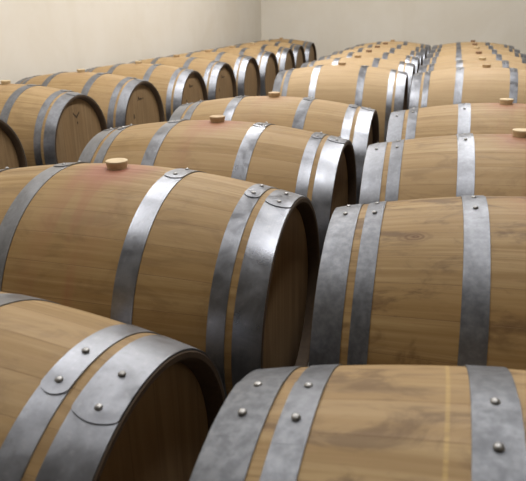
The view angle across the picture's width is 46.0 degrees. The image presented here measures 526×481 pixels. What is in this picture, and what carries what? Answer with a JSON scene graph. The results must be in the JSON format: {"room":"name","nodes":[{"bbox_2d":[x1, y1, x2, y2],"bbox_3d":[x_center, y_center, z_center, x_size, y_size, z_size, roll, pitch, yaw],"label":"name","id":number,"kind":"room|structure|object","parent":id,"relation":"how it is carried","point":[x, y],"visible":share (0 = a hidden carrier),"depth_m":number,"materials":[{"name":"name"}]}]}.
{"room":"wine cellar","nodes":[
{"label":"wine cellar","id":0,"kind":"room"},
{"bbox_2d":[0,0,260,83],"bbox_3d":[-2.447,-1.713,2.486,0.200,3.699,16.620,5,21,16],"label":"wall","id":1,"kind":"structure","parent":0,"point":[38,37],"depth_m":5.69,"materials":[{"name":"beige paint"}]},
{"bbox_2d":[261,0,525,60],"bbox_3d":[3.664,-4.124,8.790,7.670,3.699,0.200,5,21,16],"label":"wall","id":2,"kind":"structure","parent":0,"point":[332,26],"depth_m":9.49,"materials":[{"name":"beige paint"}]},
{"bbox_3d":[1.349,0.459,2.093,8.070,0.200,16.620,5,21,16],"label":"floor","id":3,"kind":"structure","parent":0,"visible":0},
{"bbox_2d":[0,119,26,168],"bbox_3d":[-1.762,-0.352,3.079,0.950,0.710,0.689,5,21,16],"label":"wine barrel","id":4,"kind":"object","parent":3,"relation":"on","point":[12,154],"visible":0.45,"depth_m":3.11,"materials":[{"name":"brown wood"}]},
{"bbox_2d":[0,80,107,166],"bbox_3d":[-1.505,-0.606,3.755,0.950,0.710,0.689,5,21,15],"label":"wine barrel","id":5,"kind":"object","parent":3,"relation":"on","point":[52,126],"visible":0.64,"depth_m":3.45,"materials":[{"name":"brown wood"}]},
{"bbox_2d":[15,69,164,128],"bbox_3d":[-1.262,-0.859,4.431,0.950,0.710,0.689,6,21,17],"label":"wine barrel","id":6,"kind":"object","parent":3,"relation":"on","point":[122,100],"visible":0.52,"depth_m":4.16,"materials":[{"name":"brown wood"}]},
{"bbox_2d":[0,291,225,480],"bbox_3d":[-0.604,0.406,1.060,0.950,0.710,0.690,5,21,16],"label":"wine barrel","id":7,"kind":"object","parent":3,"relation":"on","point":[85,396],"visible":0.96,"depth_m":0.85,"materials":[{"name":"brown wood"}]},
{"bbox_2d":[85,61,207,121],"bbox_3d":[-0.998,-1.111,5.105,0.950,0.710,0.689,5,21,15],"label":"wine barrel","id":8,"kind":"object","parent":3,"relation":"on","point":[176,87],"visible":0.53,"depth_m":4.82,"materials":[{"name":"brown wood"}]},
{"bbox_2d":[0,158,319,398],"bbox_3d":[-0.370,0.127,1.709,0.950,0.710,0.689,5,21,16],"label":"wine barrel","id":9,"kind":"object","parent":3,"relation":"on","point":[222,267],"visible":0.74,"depth_m":1.40,"materials":[{"name":"brown wood"}]},
{"bbox_2d":[128,54,236,99],"bbox_3d":[-0.787,-1.366,5.789,0.950,0.710,0.689,5,21,16],"label":"wine barrel","id":10,"kind":"object","parent":3,"relation":"on","point":[219,77],"visible":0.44,"depth_m":5.54,"materials":[{"name":"brown wood"}]},
{"bbox_2d":[166,50,260,95],"bbox_3d":[-0.561,-1.621,6.468,0.950,0.710,0.689,5,21,15],"label":"wine barrel","id":11,"kind":"object","parent":3,"relation":"on","point":[245,68],"visible":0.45,"depth_m":6.23,"materials":[{"name":"brown wood"}]},
{"bbox_2d":[78,115,356,259],"bbox_3d":[-0.162,-0.120,2.374,0.950,0.710,0.689,5,21,16],"label":"wine barrel","id":12,"kind":"object","parent":3,"relation":"on","point":[320,167],"visible":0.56,"depth_m":2.10,"materials":[{"name":"brown wood"}]},
{"bbox_2d":[195,46,278,95],"bbox_3d":[-0.350,-1.875,7.149,0.950,0.710,0.689,5,21,16],"label":"wine barrel","id":13,"kind":"object","parent":3,"relation":"on","point":[267,62],"visible":0.33,"depth_m":6.91,"materials":[{"name":"brown wood"}]},
{"bbox_2d":[221,42,294,71],"bbox_3d":[-0.120,-2.127,7.824,0.950,0.710,0.689,5,21,15],"label":"wine barrel","id":14,"kind":"object","parent":3,"relation":"on","point":[285,56],"visible":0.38,"depth_m":7.57,"materials":[{"name":"brown wood"}]},
{"bbox_2d":[237,40,305,68],"bbox_3d":[0.059,-2.384,8.511,0.950,0.710,0.689,5,21,16],"label":"wine barrel","id":15,"kind":"object","parent":3,"relation":"on","point":[298,50],"visible":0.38,"depth_m":8.30,"materials":[{"name":"brown wood"}]},
{"bbox_2d":[169,92,378,203],"bbox_3d":[0.057,-0.366,3.043,0.950,0.710,0.689,5,21,15],"label":"wine barrel","id":16,"kind":"object","parent":3,"relation":"on","point":[359,125],"visible":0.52,"depth_m":2.78,"materials":[{"name":"brown wood"}]},
{"bbox_2d":[256,37,316,61],"bbox_3d":[0.272,-2.636,9.188,0.950,0.710,0.689,5,21,16],"label":"wine barrel","id":17,"kind":"object","parent":3,"relation":"on","point":[309,47],"visible":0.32,"depth_m":8.96,"materials":[{"name":"brown wood"}]},
{"bbox_2d":[272,62,407,142],"bbox_3d":[0.590,-0.983,4.696,0.950,0.710,0.689,5,21,15],"label":"wine barrel","id":18,"kind":"object","parent":3,"relation":"on","point":[385,91],"visible":0.57,"depth_m":4.39,"materials":[{"name":"brown wood"}]},
{"bbox_2d":[189,364,525,480],"bbox_3d":[0.410,0.504,0.719,0.950,0.710,0.690,5,21,16],"label":"wine barrel","id":19,"kind":"object","parent":3,"relation":"on","point":[332,422],"visible":1,"depth_m":0.67,"materials":[{"name":"brown wood"}]},
{"bbox_2d":[300,55,414,109],"bbox_3d":[0.811,-1.244,5.392,0.950,0.710,0.689,5,21,16],"label":"wine barrel","id":20,"kind":"object","parent":3,"relation":"on","point":[409,68],"visible":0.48,"depth_m":5.15,"materials":[{"name":"brown wood"}]},
{"bbox_2d":[318,50,419,72],"bbox_3d":[1.022,-1.497,6.069,0.950,0.710,0.689,5,21,16],"label":"wine barrel","id":21,"kind":"object","parent":3,"relation":"on","point":[368,54],"visible":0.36,"depth_m":5.84,"materials":[{"name":"brown wood"}]},
{"bbox_2d":[332,46,422,65],"bbox_3d":[1.227,-1.750,6.748,0.950,0.710,0.689,5,21,16],"label":"wine barrel","id":22,"kind":"object","parent":3,"relation":"on","point":[413,53],"visible":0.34,"depth_m":6.53,"materials":[{"name":"brown wood"}]},
{"bbox_2d":[344,42,426,59],"bbox_3d":[1.447,-2.000,7.423,0.950,0.710,0.689,5,21,16],"label":"wine barrel","id":23,"kind":"object","parent":3,"relation":"on","point":[385,44],"visible":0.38,"depth_m":7.21,"materials":[{"name":"brown wood"}]},
{"bbox_2d":[355,40,430,53],"bbox_3d":[1.675,-2.252,8.095,0.950,0.710,0.689,5,21,16],"label":"wine barrel","id":24,"kind":"object","parent":3,"relation":"on","point":[428,47],"visible":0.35,"depth_m":7.88,"materials":[{"name":"brown wood"}]},
{"bbox_2d":[309,195,525,369],"bbox_3d":[0.624,0.237,1.411,0.950,0.710,0.689,4,21,14],"label":"wine barrel","id":25,"kind":"object","parent":3,"relation":"on","point":[441,280],"visible":0.62,"depth_m":1.21,"materials":[{"name":"brown wood"}]},
{"bbox_2d":[359,128,525,203],"bbox_3d":[0.815,-0.014,2.060,0.950,0.710,0.690,4,21,14],"label":"wine barrel","id":26,"kind":"object","parent":3,"relation":"on","point":[464,164],"visible":0.44,"depth_m":1.87,"materials":[{"name":"brown wood"}]},
{"bbox_2d":[386,98,525,141],"bbox_3d":[1.028,-0.262,2.725,0.950,0.710,0.690,5,21,15],"label":"wine barrel","id":27,"kind":"object","parent":3,"relation":"on","point":[505,116],"visible":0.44,"depth_m":2.55,"materials":[{"name":"brown wood"}]},
{"bbox_2d":[408,64,525,109],"bbox_3d":[1.508,-0.851,4.284,0.950,0.710,0.689,5,21,16],"label":"wine barrel","id":28,"kind":"object","parent":3,"relation":"on","point":[486,83],"visible":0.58,"depth_m":4.04,"materials":[{"name":"brown wood"}]},
{"bbox_2d":[418,57,525,72],"bbox_3d":[1.720,-1.099,4.965,0.950,0.710,0.689,5,21,16],"label":"wine barrel","id":29,"kind":"object","parent":3,"relation":"on","point":[482,60],"visible":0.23,"depth_m":4.80,"materials":[{"name":"brown wood"}]},
{"bbox_2d":[432,40,513,48],"bbox_3d":[2.572,-2.115,7.693,0.950,0.710,0.689,5,21,16],"label":"wine barrel","id":30,"kind":"object","parent":3,"relation":"on","point":[472,41],"visible":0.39,"depth_m":7.52,"materials":[{"name":"brown wood"}]},
{"bbox_2d":[422,51,525,64],"bbox_3d":[1.932,-1.356,5.654,0.950,0.710,0.689,5,21,16],"label":"wine barrel","id":31,"kind":"object","parent":3,"relation":"on","point":[499,57],"visible":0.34,"depth_m":5.47,"materials":[{"name":"brown wood"}]},
{"bbox_2d":[430,43,519,52],"bbox_3d":[2.360,-1.861,7.013,0.950,0.710,0.689,5,21,16],"label":"wine barrel","id":32,"kind":"object","parent":3,"relation":"on","point":[473,45],"visible":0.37,"depth_m":6.84,"materials":[{"name":"brown wood"}]},
{"bbox_2d":[427,47,525,57],"bbox_3d":[2.147,-1.608,6.335,0.950,0.710,0.689,5,21,16],"label":"wine barrel","id":33,"kind":"object","parent":3,"relation":"on","point":[457,51],"visible":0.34,"depth_m":6.15,"materials":[{"name":"brown wood"}]}
]}

